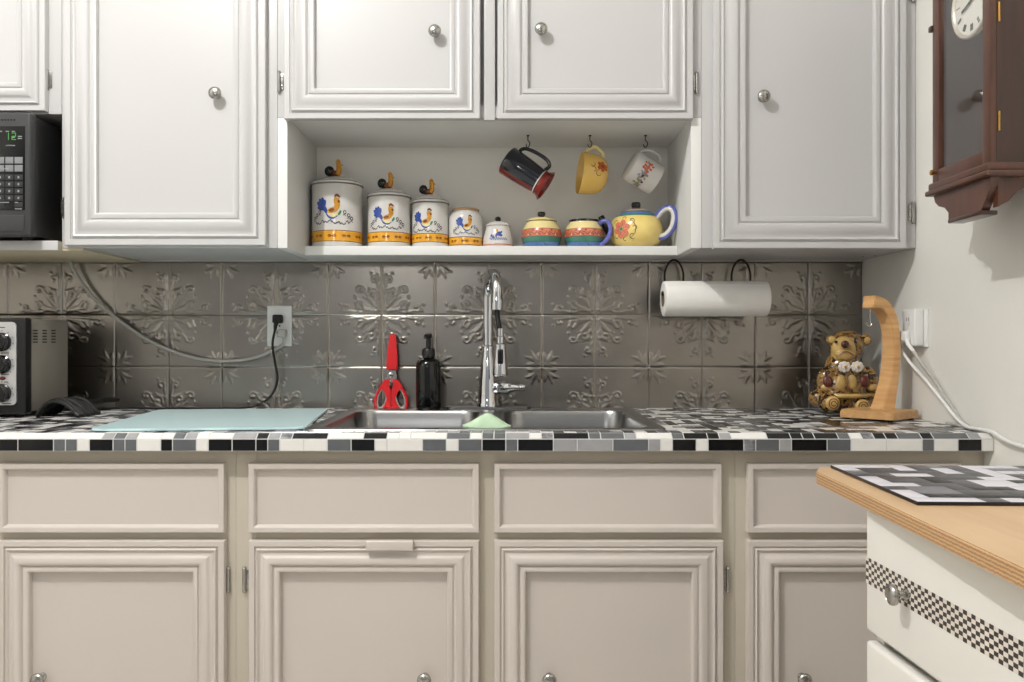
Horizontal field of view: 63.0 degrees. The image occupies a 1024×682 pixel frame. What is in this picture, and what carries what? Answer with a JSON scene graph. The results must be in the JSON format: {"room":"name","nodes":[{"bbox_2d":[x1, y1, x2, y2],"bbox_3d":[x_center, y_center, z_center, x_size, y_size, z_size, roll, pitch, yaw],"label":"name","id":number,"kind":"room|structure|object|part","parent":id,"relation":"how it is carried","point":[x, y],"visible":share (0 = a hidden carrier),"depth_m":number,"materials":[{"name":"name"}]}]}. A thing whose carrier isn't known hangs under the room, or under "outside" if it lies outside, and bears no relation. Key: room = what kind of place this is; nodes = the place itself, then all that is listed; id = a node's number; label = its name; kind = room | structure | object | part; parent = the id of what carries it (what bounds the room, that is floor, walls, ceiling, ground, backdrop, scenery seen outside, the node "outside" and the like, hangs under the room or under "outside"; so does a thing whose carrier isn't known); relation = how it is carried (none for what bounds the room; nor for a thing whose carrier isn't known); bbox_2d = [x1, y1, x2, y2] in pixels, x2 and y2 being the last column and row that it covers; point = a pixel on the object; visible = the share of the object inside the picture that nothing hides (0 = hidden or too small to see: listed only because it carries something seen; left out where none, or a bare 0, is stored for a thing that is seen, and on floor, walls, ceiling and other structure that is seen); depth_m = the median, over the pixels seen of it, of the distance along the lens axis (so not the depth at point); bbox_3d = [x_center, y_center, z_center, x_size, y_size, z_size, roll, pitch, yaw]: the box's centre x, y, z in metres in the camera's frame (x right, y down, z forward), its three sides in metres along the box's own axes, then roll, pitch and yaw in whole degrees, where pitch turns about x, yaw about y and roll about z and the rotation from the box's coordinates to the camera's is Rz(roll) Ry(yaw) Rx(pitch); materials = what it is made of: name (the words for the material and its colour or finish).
{"room":"kitchen","nodes":[
{"label":"kitchen","id":0,"kind":"room"},
{"bbox_2d":[139,260,861,407],"bbox_3d":[-0.800,-0.468,2.450,3.801,3.250,0.120,0,0,0],"label":"wall","id":1,"kind":"structure","parent":0,"point":[808,261],"depth_m":2.39,"materials":[{"name":"paint"}]},
{"bbox_2d":[0,0,139,262],"bbox_3d":[-1.431,-0.738,2.216,0.737,1.030,0.344,0,0,0],"label":"upper cabinet","id":2,"kind":"object","parent":1,"relation":"attached to","point":[30,30],"visible":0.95,"depth_m":2.06,"materials":[{"name":"paint"}]},
{"bbox_3d":[-1.432,-0.894,2.057,0.571,0.658,0.026,0,0,0],"label":"door","id":3,"kind":"part","parent":2,"relation":"part of","materials":[{"name":"paint"}]},
{"bbox_2d":[0,113,61,241],"bbox_3d":[-1.403,-0.396,2.156,0.513,0.299,0.408,0,0,0],"label":"microwave","id":4,"kind":"object","parent":2,"relation":"on","point":[30,147],"visible":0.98,"depth_m":1.99,"materials":[{"name":"black metal"}]},
{"bbox_3d":[-1.234,-0.411,1.990,0.149,0.200,0.004,0,0,0],"label":"control panel","id":5,"kind":"part","parent":4,"relation":"part of","materials":[{"name":"black plastic"}]},
{"bbox_3d":[-1.403,-0.398,2.005,0.513,0.294,0.029,0,0,0],"label":"frame","id":6,"kind":"part","parent":4,"relation":"part of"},
{"bbox_2d":[0,241,139,262],"bbox_3d":[-1.431,-0.235,2.221,0.737,0.022,0.333,0,0,0],"label":"shelf","id":7,"kind":"object","parent":2,"relation":"attached to","point":[10,251],"depth_m":2.16,"materials":[{"name":"white wood"}]},
{"bbox_2d":[69,262,286,362],"bbox_3d":[-0.945,-0.087,2.363,0.614,0.296,0.022,0,0,0],"label":"cord","id":8,"kind":"object","parent":2,"relation":"hanging from","point":[280,332],"visible":0.97,"depth_m":2.36,"materials":[{"name":"grey plastic"}]},
{"bbox_2d":[60,0,306,259],"bbox_3d":[-0.849,-0.742,2.211,0.536,1.023,0.355,0,0,0],"label":"upper cabinet","id":9,"kind":"object","parent":1,"relation":"attached to","point":[170,107],"visible":1,"depth_m":2.06,"materials":[{"name":"paint"}]},
{"bbox_3d":[-0.726,-0.606,2.048,0.032,0.032,0.030,0,0,0],"label":"knob","id":10,"kind":"part","parent":9,"relation":"part of","materials":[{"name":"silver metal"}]},
{"bbox_2d":[0,262,861,407],"bbox_3d":[-0.371,-0.015,2.386,2.741,0.422,0.005,0,0,0],"label":"backsplash","id":11,"kind":"structure","parent":1,"relation":"attached to","point":[577,334],"depth_m":2.39,"materials":[{"name":"metal"}]},
{"bbox_2d":[267,306,291,345],"bbox_3d":[-0.662,-0.043,2.381,0.070,0.116,0.010,0,0,0],"label":"wall outlet","id":12,"kind":"object","parent":11,"relation":"attached to","point":[286,311],"visible":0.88,"depth_m":2.38,"materials":[{"name":"white plastic"}]},
{"bbox_2d":[274,314,284,323],"bbox_3d":[-0.662,-0.062,2.378,0.034,0.029,0.002,0,0,0],"label":"receptacle","id":13,"kind":"object","parent":12,"relation":"attached to","point":[274,314],"depth_m":2.38,"materials":[{"name":"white plastic"}]},
{"bbox_2d":[277,0,700,259],"bbox_3d":[-0.056,-0.742,2.211,1.049,1.023,0.356,0,0,0],"label":"upper cabinet","id":14,"kind":"object","parent":1,"relation":"attached to","point":[418,92],"visible":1,"depth_m":2.06,"materials":[{"name":"paint"}]},
{"bbox_3d":[-0.568,-0.391,2.226,0.024,0.322,0.312,0,0,0],"label":"panel","id":15,"kind":"part","parent":14,"relation":"part of","materials":[{"name":"white paint"}]},
{"bbox_2d":[311,159,363,245],"bbox_3d":[-0.482,-0.378,2.308,0.143,0.247,0.143,0,0,0],"label":"canister","id":16,"kind":"object","parent":14,"relation":"on","point":[337,200],"visible":0.95,"depth_m":2.25,"materials":[{"name":"white ceramic"}]},
{"bbox_3d":[-0.502,-0.467,2.304,0.030,0.031,0.015,0,0,0],"label":"rooster knob","id":17,"kind":"part","parent":16,"relation":"part of","materials":[{"name":"black ceramic"}]},
{"bbox_3d":[-0.482,-0.438,2.308,0.142,0.027,0.142,0,0,0],"label":"lid","id":18,"kind":"part","parent":16,"relation":"part of","materials":[{"name":"white ceramic"}]},
{"bbox_2d":[312,183,362,245],"bbox_3d":[-0.482,-0.340,2.308,0.138,0.170,0.138,0,0,0],"label":"pot","id":19,"kind":"object","parent":16,"relation":"attached to","point":[337,208],"depth_m":2.25,"materials":[{"name":"white ceramic"}]},
{"bbox_3d":[-0.319,-0.884,2.057,0.482,0.678,0.026,0,0,0],"label":"door","id":20,"kind":"part","parent":14,"relation":"part of","materials":[{"name":"paint"}]},
{"bbox_2d":[367,172,411,245],"bbox_3d":[-0.339,-0.360,2.308,0.123,0.211,0.123,0,0,0],"label":"canister","id":21,"kind":"object","parent":14,"relation":"on","point":[389,208],"visible":0.98,"depth_m":2.26,"materials":[{"name":"white ceramic"}]},
{"bbox_3d":[-0.357,-0.434,2.304,0.028,0.029,0.014,0,0,0],"label":"rooster knob","id":22,"kind":"part","parent":21,"relation":"part of","materials":[{"name":"black ceramic"}]},
{"bbox_3d":[-0.339,-0.406,2.308,0.122,0.027,0.122,0,0,0],"label":"lid","id":23,"kind":"part","parent":21,"relation":"part of","materials":[{"name":"white ceramic"}]},
{"bbox_2d":[368,195,410,245],"bbox_3d":[-0.339,-0.324,2.308,0.118,0.138,0.118,0,0,0],"label":"pot","id":24,"kind":"object","parent":21,"relation":"attached to","point":[389,216],"depth_m":2.26,"materials":[{"name":"white ceramic"}]},
{"bbox_2d":[411,179,449,245],"bbox_3d":[-0.226,-0.351,2.312,0.106,0.194,0.106,0,0,0],"label":"canister","id":25,"kind":"object","parent":14,"relation":"on","point":[430,212],"visible":0.97,"depth_m":2.27,"materials":[{"name":"white ceramic"}]},
{"bbox_3d":[-0.243,-0.417,2.308,0.027,0.028,0.014,0,0,0],"label":"rooster knob","id":26,"kind":"part","parent":25,"relation":"part of","materials":[{"name":"black ceramic"}]},
{"bbox_3d":[-0.226,-0.391,2.312,0.105,0.027,0.105,0,0,0],"label":"lid","id":27,"kind":"part","parent":25,"relation":"part of","materials":[{"name":"white ceramic"}]},
{"bbox_2d":[412,202,448,245],"bbox_3d":[-0.226,-0.316,2.312,0.101,0.122,0.101,0,0,0],"label":"pot","id":28,"kind":"object","parent":25,"relation":"attached to","point":[430,220],"depth_m":2.27,"materials":[{"name":"white ceramic"}]},
{"bbox_3d":[-0.189,-0.758,2.048,0.032,0.032,0.030,0,0,0],"label":"knob","id":29,"kind":"part","parent":14,"relation":"part of","materials":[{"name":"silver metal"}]},
{"bbox_2d":[448,207,482,245],"bbox_3d":[-0.128,-0.310,2.314,0.096,0.111,0.096,0,0,0],"label":"canister","id":30,"kind":"object","parent":14,"relation":"on","point":[465,223],"visible":0.94,"depth_m":2.27,"materials":[{"name":"white ceramic"}]},
{"bbox_3d":[-0.128,-0.362,2.314,0.076,0.007,0.076,0,0,0],"label":"lid","id":31,"kind":"part","parent":30,"relation":"part of","materials":[{"name":"white ceramic"}]},
{"bbox_2d":[305,246,676,259],"bbox_3d":[-0.056,-0.242,2.310,0.999,0.024,0.144,0,0,0],"label":"shelf","id":32,"kind":"object","parent":14,"relation":"attached to","point":[311,252],"depth_m":2.24,"materials":[{"name":"white paint"}]},
{"bbox_3d":[-0.056,-0.391,2.386,1.049,0.322,0.006,0,0,0],"label":"panel","id":33,"kind":"part","parent":14,"relation":"part of","materials":[{"name":"paint"}]},
{"bbox_2d":[482,217,513,245],"bbox_3d":[-0.039,-0.299,2.310,0.088,0.089,0.088,0,0,0],"label":"sugar pot","id":34,"kind":"object","parent":14,"relation":"on","point":[497,233],"visible":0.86,"depth_m":2.28,"materials":[{"name":"white ceramic"}]},
{"bbox_3d":[-0.039,-0.285,2.310,0.085,0.061,0.085,0,0,0],"label":"pot","id":35,"kind":"part","parent":34,"relation":"part of","materials":[{"name":"white ceramic"}]},
{"bbox_3d":[-0.039,-0.323,2.310,0.070,0.015,0.070,0,0,0],"label":"lid","id":36,"kind":"part","parent":34,"relation":"part of","materials":[{"name":"white ceramic"}]},
{"bbox_2d":[521,212,561,245],"bbox_3d":[0.081,-0.305,2.305,0.111,0.102,0.110,0,0,0],"label":"sugar bowl","id":37,"kind":"object","parent":14,"relation":"on","point":[541,230],"visible":0.88,"depth_m":2.26,"materials":[{"name":"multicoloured ceramic"}]},
{"bbox_3d":[0.081,-0.334,2.305,0.085,0.014,0.085,0,0,0],"label":"lid","id":38,"kind":"part","parent":37,"relation":"part of","materials":[{"name":"yellow ceramic"}]},
{"bbox_3d":[0.081,-0.348,2.305,0.022,0.016,0.022,0,0,0],"label":"knob","id":39,"kind":"part","parent":37,"relation":"part of","materials":[{"name":"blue ceramic"}]},
{"bbox_3d":[0.071,-0.763,2.048,0.032,0.032,0.030,0,0,0],"label":"knob","id":40,"kind":"part","parent":14,"relation":"part of","materials":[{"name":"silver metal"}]},
{"bbox_2d":[564,218,612,245],"bbox_3d":[0.208,-0.294,2.305,0.131,0.078,0.110,0,0,0],"label":"creamer","id":41,"kind":"object","parent":14,"relation":"on","point":[580,231],"visible":0.91,"depth_m":2.26,"materials":[{"name":"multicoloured ceramic"}]},
{"bbox_3d":[0.253,-0.294,2.275,0.043,0.076,0.020,0,0,29],"label":"handle","id":42,"kind":"part","parent":41,"relation":"part of","materials":[{"name":"ceramic"}]},
{"bbox_3d":[0.205,-0.884,2.057,0.481,0.678,0.026,0,0,0],"label":"door","id":43,"kind":"part","parent":14,"relation":"part of","materials":[{"name":"paint"}]},
{"bbox_2d":[598,202,676,245],"bbox_3d":[0.344,-0.319,2.294,0.155,0.128,0.176,0,0,-22],"label":"teapot","id":44,"kind":"object","parent":14,"relation":"on","point":[636,226],"visible":0.89,"depth_m":2.25,"materials":[{"name":"yellow ceramic"}]},
{"bbox_3d":[0.267,-0.319,2.330,0.056,0.068,0.035,0,0,15],"label":"spout","id":45,"kind":"part","parent":44,"relation":"part of","materials":[{"name":"blue ceramic"}]},
{"bbox_3d":[0.342,-0.359,2.306,0.086,0.011,0.086,0,0,0],"label":"lid","id":46,"kind":"part","parent":44,"relation":"part of","materials":[{"name":"blue ceramic"}]},
{"bbox_3d":[0.342,-0.373,2.306,0.026,0.020,0.026,0,0,0],"label":"knob","id":47,"kind":"part","parent":44,"relation":"part of","materials":[{"name":"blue ceramic"}]},
{"bbox_2d":[610,210,662,245],"bbox_3d":[0.342,-0.304,2.306,0.148,0.099,0.148,0,0,0],"label":"pot","id":48,"kind":"object","parent":44,"relation":"attached to","point":[630,227],"depth_m":2.25,"materials":[{"name":"yellow ceramic"}]},
{"bbox_3d":[0.416,-0.321,2.260,0.069,0.094,0.019,0,0,32],"label":"handle","id":49,"kind":"part","parent":44,"relation":"part of","materials":[{"name":"ceramic"}]},
{"bbox_3d":[0.456,-0.391,2.226,0.025,0.322,0.312,0,0,0],"label":"panel","id":50,"kind":"part","parent":14,"relation":"part of","materials":[{"name":"white paint"}]},
{"bbox_2d":[678,0,915,259],"bbox_3d":[0.740,-0.740,2.211,0.541,1.026,0.355,0,0,0],"label":"upper cabinet","id":51,"kind":"object","parent":1,"relation":"attached to","point":[808,107],"visible":1,"depth_m":2.06,"materials":[{"name":"paint"}]},
{"bbox_2d":[661,259,750,295],"bbox_3d":[0.547,-0.176,2.300,0.290,0.110,0.121,0,0,0],"label":"paper towel holder","id":52,"kind":"object","parent":51,"relation":"hanging from","point":[738,260],"visible":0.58,"depth_m":2.35,"materials":[{"name":"metal"}]},
{"bbox_2d":[660,281,771,315],"bbox_3d":[0.544,-0.113,2.245,0.280,0.095,0.095,0,0,0],"label":"paper towel","id":53,"kind":"object","parent":52,"relation":"on","point":[680,298],"visible":0.98,"depth_m":2.20,"materials":[{"name":"paper"}]},
{"bbox_3d":[0.616,-0.598,2.048,0.032,0.032,0.030,0,0,0],"label":"knob","id":54,"kind":"part","parent":51,"relation":"part of","materials":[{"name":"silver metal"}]},
{"bbox_2d":[862,0,1023,465],"bbox_3d":[1.061,-0.468,0.290,0.120,3.250,4.200,0,0,0],"label":"wall","id":55,"kind":"structure","parent":0,"point":[969,276],"depth_m":1.89,"materials":[{"name":"paint"}]},
{"bbox_2d":[903,309,928,346],"bbox_3d":[0.985,-0.032,2.067,0.033,0.093,0.123,0,0,0],"label":"wall outlet","id":56,"kind":"object","parent":55,"relation":"attached to","point":[916,321],"visible":0.84,"depth_m":2.02,"materials":[{"name":"white plastic"}]},
{"bbox_2d":[905,314,910,324],"bbox_3d":[0.970,-0.052,2.047,0.002,0.028,0.028,0,0,0],"label":"receptacle","id":57,"kind":"object","parent":56,"relation":"attached to","point":[907,316],"depth_m":2.05,"materials":[{"name":"white plastic"}]},
{"bbox_2d":[901,331,969,428],"bbox_3d":[0.986,0.083,1.940,0.029,0.216,0.244,0,0,-9],"label":"cord","id":58,"kind":"object","parent":56,"relation":"attached to","point":[905,335],"visible":0.96,"depth_m":1.97,"materials":[{"name":"white plastic"}]},
{"bbox_2d":[900,331,1023,448],"bbox_3d":[0.977,0.092,1.779,0.034,0.233,0.678,0,0,0],"label":"cord","id":59,"kind":"object","parent":56,"relation":"hanging from","point":[908,360],"visible":0.83,"depth_m":1.87,"materials":[{"name":"white plastic"}]},
{"bbox_2d":[925,0,1023,223],"bbox_3d":[0.929,-0.574,1.630,0.142,0.679,0.232,0,0,0],"label":"wall clock","id":60,"kind":"object","parent":55,"relation":"attached to","point":[978,45],"visible":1,"depth_m":1.62,"materials":[{"name":"brown wood"}]},
{"bbox_3d":[0.878,-0.618,1.630,0.013,0.591,0.210,0,0,0],"label":"door frame","id":61,"kind":"part","parent":60,"relation":"part of","materials":[{"name":"brown wood"}]},
{"bbox_3d":[0.930,-0.313,1.630,0.139,0.026,0.232,0,0,0],"label":"moulding","id":62,"kind":"part","parent":60,"relation":"part of","materials":[{"name":"brown wood"}]},
{"bbox_3d":[-0.800,1.157,0.290,3.801,0.100,4.200,0,0,0],"label":"floor","id":63,"kind":"structure","parent":0,"visible":0},
{"bbox_2d":[0,451,235,681],"bbox_3d":[-1.152,0.668,2.060,1.135,0.878,0.652,0,0,0],"label":"base cabinet","id":64,"kind":"object","parent":63,"relation":"on","point":[116,566],"visible":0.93,"depth_m":1.76,"materials":[{"name":"paint"}]},
{"bbox_3d":[-0.990,0.708,1.749,0.030,0.030,0.028,0,0,0],"label":"knob","id":65,"kind":"part","parent":64,"relation":"part of","materials":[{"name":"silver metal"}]},
{"bbox_3d":[-0.841,0.330,1.761,0.476,0.146,0.018,0,0,0],"label":"drawer","id":66,"kind":"part","parent":64,"relation":"part of","materials":[{"name":"paint"}]},
{"bbox_3d":[-0.841,0.703,1.757,0.475,0.568,0.026,0,0,0],"label":"door","id":67,"kind":"part","parent":64,"relation":"part of","materials":[{"name":"paint"}]},
{"bbox_2d":[0,408,993,450],"bbox_3d":[-0.371,0.210,2.060,2.742,0.037,0.651,0,0,0],"label":"countertop","id":68,"kind":"structure","parent":64,"relation":"on","point":[687,429],"depth_m":1.74,"materials":[{"name":"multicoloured tile"}]},
{"bbox_2d":[0,318,67,416],"bbox_3d":[-1.415,0.067,2.166,0.405,0.250,0.248,0,0,0],"label":"toaster oven","id":69,"kind":"object","parent":68,"relation":"on","point":[33,352],"visible":0.93,"depth_m":2.11,"materials":[{"name":"black metal"}]},
{"bbox_2d":[35,315,282,417],"bbox_3d":[-0.924,0.060,2.224,0.571,0.268,0.264,0,0,-5],"label":"power cord","id":70,"kind":"object","parent":68,"relation":"on","point":[79,406],"visible":0.98,"depth_m":2.18,"materials":[{"name":"black plastic"}]},
{"bbox_2d":[91,408,326,430],"bbox_3d":[-0.700,0.188,2.030,0.450,0.006,0.522,0,0,-7],"label":"cutting board","id":71,"kind":"object","parent":68,"relation":"on","point":[282,418],"visible":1,"depth_m":1.95,"materials":[{"name":"teal glass"}]},
{"bbox_2d":[304,408,665,429],"bbox_3d":[-0.059,0.283,2.082,0.787,0.188,0.584,0,0,0],"label":"sink","id":72,"kind":"object","parent":68,"relation":"in","point":[353,418],"visible":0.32,"depth_m":2.27,"materials":[{"name":"metal"}]},
{"bbox_2d":[374,333,408,407],"bbox_3d":[-0.341,0.090,2.359,0.098,0.222,0.014,0,0,0],"label":"scissors","id":73,"kind":"object","parent":72,"relation":"on","point":[391,401],"visible":0.93,"depth_m":2.35,"materials":[{"name":"red plastic"}]},
{"bbox_3d":[-0.366,0.153,2.360,0.048,0.095,0.010,0,0,0],"label":"handle","id":74,"kind":"part","parent":73,"relation":"part of","materials":[{"name":"red plastic"}]},
{"bbox_3d":[-0.339,0.031,2.360,0.032,0.104,0.012,0,0,0],"label":"blade","id":75,"kind":"part","parent":73,"relation":"part of","materials":[{"name":"red plastic"}]},
{"bbox_3d":[-0.316,0.153,2.360,0.048,0.095,0.010,0,0,0],"label":"handle","id":76,"kind":"part","parent":73,"relation":"part of","materials":[{"name":"red plastic"}]},
{"bbox_2d":[416,333,440,409],"bbox_3d":[-0.232,0.083,2.320,0.070,0.210,0.070,0,0,-41],"label":"soap dispenser","id":77,"kind":"object","parent":72,"relation":"on","point":[428,368],"visible":1,"depth_m":2.29,"materials":[{"name":"black plastic"}]},
{"bbox_2d":[462,413,510,427],"bbox_3d":[-0.056,0.173,1.845,0.108,0.030,0.071,0,0,0],"label":"cloth","id":78,"kind":"object","parent":72,"relation":"on","point":[487,420],"visible":1,"depth_m":1.82,"materials":[{"name":"green fabric"}]},
{"bbox_2d":[446,269,530,409],"bbox_3d":[-0.066,-0.004,2.265,0.237,0.384,0.187,0,0,0],"label":"faucet","id":79,"kind":"object","parent":68,"relation":"on","point":[494,364],"visible":1,"depth_m":2.30,"materials":[{"name":"metal"}]},
{"bbox_3d":[-0.066,0.185,2.328,0.237,0.006,0.060,0,0,0],"label":"deck plate","id":80,"kind":"part","parent":79,"relation":"part of","materials":[{"name":"metal"}]},
{"bbox_3d":[-0.008,0.129,2.318,0.090,0.039,0.039,0,0,0],"label":"handle","id":81,"kind":"part","parent":79,"relation":"part of","materials":[{"name":"silver metal"}]},
{"bbox_2d":[808,330,877,412],"bbox_3d":[0.883,0.081,2.232,0.188,0.221,0.131,0,0,0],"label":"teddy bear","id":82,"kind":"object","parent":68,"relation":"on","point":[843,382],"visible":0.88,"depth_m":2.19,"materials":[{"name":"ceramic"}]},
{"bbox_3d":[0.861,0.109,2.188,0.027,0.042,0.014,0,0,0],"label":"vest panel","id":83,"kind":"part","parent":82,"relation":"part of","materials":[{"name":"brown ceramic"}]},
{"bbox_2d":[838,361,850,372],"bbox_3d":[0.870,0.068,2.188,0.034,0.031,0.011,0,0,0],"label":"flower","id":84,"kind":"object","parent":82,"relation":"on","point":[843,366],"depth_m":2.19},
{"bbox_3d":[0.889,0.109,2.188,0.027,0.042,0.014,0,0,0],"label":"vest panel","id":85,"kind":"part","parent":82,"relation":"part of","materials":[{"name":"brown ceramic"}]},
{"bbox_2d":[851,361,863,372],"bbox_3d":[0.904,0.068,2.188,0.034,0.031,0.011,0,0,0],"label":"flower","id":86,"kind":"object","parent":82,"relation":"on","point":[856,366],"depth_m":2.19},
{"bbox_2d":[840,295,917,421],"bbox_3d":[0.899,0.040,2.047,0.128,0.302,0.144,0,0,-44],"label":"stand","id":87,"kind":"object","parent":68,"relation":"on","point":[882,407],"visible":1,"depth_m":2.05,"materials":[{"name":"brown wood"}]},
{"bbox_3d":[0.909,0.035,2.060,0.088,0.292,0.041,0,0,-14],"label":"arm","id":88,"kind":"part","parent":87,"relation":"part of","materials":[{"name":"brown wood"}]},
{"bbox_2d":[236,451,734,681],"bbox_3d":[-0.056,0.668,2.060,1.056,0.878,0.652,0,0,0],"label":"base cabinet","id":89,"kind":"object","parent":63,"relation":"on","point":[352,566],"visible":0.95,"depth_m":1.76,"materials":[{"name":"paint"}]},
{"bbox_3d":[-0.311,0.330,1.761,0.484,0.146,0.018,0,0,0],"label":"drawer","id":90,"kind":"part","parent":89,"relation":"part of","materials":[{"name":"paint"}]},
{"bbox_3d":[-0.311,0.703,1.757,0.484,0.568,0.026,0,0,0],"label":"door","id":91,"kind":"part","parent":89,"relation":"part of","materials":[{"name":"paint"}]},
{"bbox_3d":[-0.183,0.708,1.749,0.030,0.030,0.028,0,0,0],"label":"knob","id":92,"kind":"part","parent":89,"relation":"part of","materials":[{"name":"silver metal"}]},
{"bbox_3d":[0.078,0.708,1.749,0.030,0.030,0.028,0,0,0],"label":"knob","id":93,"kind":"part","parent":89,"relation":"part of","materials":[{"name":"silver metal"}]},
{"bbox_3d":[0.201,0.330,1.761,0.478,0.146,0.018,0,0,0],"label":"drawer","id":94,"kind":"part","parent":89,"relation":"part of","materials":[{"name":"paint"}]},
{"bbox_3d":[0.203,0.703,1.757,0.482,0.568,0.026,0,0,0],"label":"door","id":95,"kind":"part","parent":89,"relation":"part of","materials":[{"name":"paint"}]},
{"bbox_2d":[735,451,983,681],"bbox_3d":[0.736,0.668,2.060,0.527,0.878,0.652,0,0,0],"label":"base cabinet","id":96,"kind":"object","parent":63,"relation":"on","point":[801,545],"visible":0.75,"depth_m":1.76,"materials":[{"name":"paint"}]},
{"bbox_3d":[0.611,0.708,1.749,0.030,0.030,0.028,0,0,0],"label":"knob","id":97,"kind":"part","parent":96,"relation":"part of","materials":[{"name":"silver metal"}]},
{"bbox_3d":[0.718,0.703,1.757,0.448,0.568,0.026,0,0,0],"label":"door","id":98,"kind":"part","parent":96,"relation":"part of","materials":[{"name":"paint"}]},
{"bbox_3d":[0.719,0.330,1.761,0.448,0.146,0.018,0,0,0],"label":"drawer","id":99,"kind":"part","parent":96,"relation":"part of","materials":[{"name":"paint"}]},
{"bbox_2d":[816,467,1023,681],"bbox_3d":[0.714,0.657,0.816,0.507,0.900,1.106,0,0,2],"label":"kitchen island","id":100,"kind":"object","parent":63,"relation":"on","point":[945,584],"visible":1,"depth_m":0.98,"materials":[{"name":"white wood"}]},
{"bbox_3d":[0.480,0.316,1.041,0.026,0.027,0.027,0,0,2],"label":"knob","id":101,"kind":"part","parent":100,"relation":"part of","materials":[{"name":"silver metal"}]},
{"bbox_3d":[0.519,0.490,0.731,0.020,0.159,0.843,0,0,-3],"label":"drawer","id":102,"kind":"part","parent":100,"relation":"part of","materials":[{"name":"paint"}]},
{"bbox_2d":[831,465,1023,505],"bbox_3d":[0.731,0.204,1.200,0.434,0.005,0.311,0,0,2],"label":"placemat","id":103,"kind":"object","parent":100,"relation":"on","point":[946,485],"visible":1,"depth_m":1.20,"materials":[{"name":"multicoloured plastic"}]},
{"bbox_3d":[0.519,0.314,0.731,0.087,0.168,0.841,0,0,2],"label":"drawer","id":104,"kind":"part","parent":100,"relation":"part of","materials":[{"name":"paint"}]},
{"bbox_3d":[0.043,-0.534,2.238,0.012,0.035,0.013,0,0,0],"label":"hook","id":105,"kind":"object","parent":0,"visible":0},
{"bbox_2d":[499,147,554,199],"bbox_3d":[0.040,-0.448,2.232,0.150,0.140,0.086,0,0,5],"label":"mug","id":106,"kind":"object","parent":105,"relation":"hanging from","point":[516,166],"visible":1,"depth_m":2.21,"materials":[{"name":"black ceramic"}]},
{"bbox_2d":[499,148,545,191],"bbox_3d":[0.028,-0.457,2.238,0.127,0.119,0.083,0,0,0],"label":"cup","id":107,"kind":"object","parent":106,"relation":"attached to","point":[516,166],"depth_m":2.20,"materials":[{"name":"black ceramic"}]},
{"bbox_3d":[0.060,-0.484,2.225,0.090,0.066,0.013,0,0,7],"label":"handle","id":108,"kind":"part","parent":106,"relation":"part of","materials":[{"name":"black ceramic"}]},
{"bbox_3d":[0.209,-0.534,2.238,0.012,0.035,0.013,0,0,0],"label":"hook","id":109,"kind":"object","parent":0,"visible":0},
{"bbox_2d":[576,145,608,194],"bbox_3d":[0.216,-0.461,2.248,0.084,0.132,0.114,0,0,0],"label":"mug","id":110,"kind":"object","parent":109,"relation":"hanging from","point":[592,173],"visible":1,"depth_m":2.21,"materials":[{"name":"yellow ceramic"}]},
{"bbox_3d":[0.224,-0.509,2.245,0.054,0.035,0.014,0,0,-6],"label":"handle","id":111,"kind":"part","parent":110,"relation":"part of","materials":[{"name":"beige ceramic"}]},
{"bbox_3d":[0.357,-0.534,2.238,0.012,0.035,0.013,0,0,0],"label":"hook","id":112,"kind":"object","parent":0,"visible":0},
{"bbox_2d":[622,149,664,193],"bbox_3d":[0.352,-0.456,2.247,0.110,0.120,0.088,0,0,-12],"label":"mug","id":113,"kind":"object","parent":112,"relation":"hanging from","point":[641,171],"visible":1,"depth_m":2.21,"materials":[{"name":"white ceramic"}]},
{"bbox_3d":[0.372,-0.494,2.248,0.066,0.044,0.011,0,0,-12],"label":"handle","id":114,"kind":"part","parent":113,"relation":"part of","materials":[{"name":"white ceramic"}]}
]}

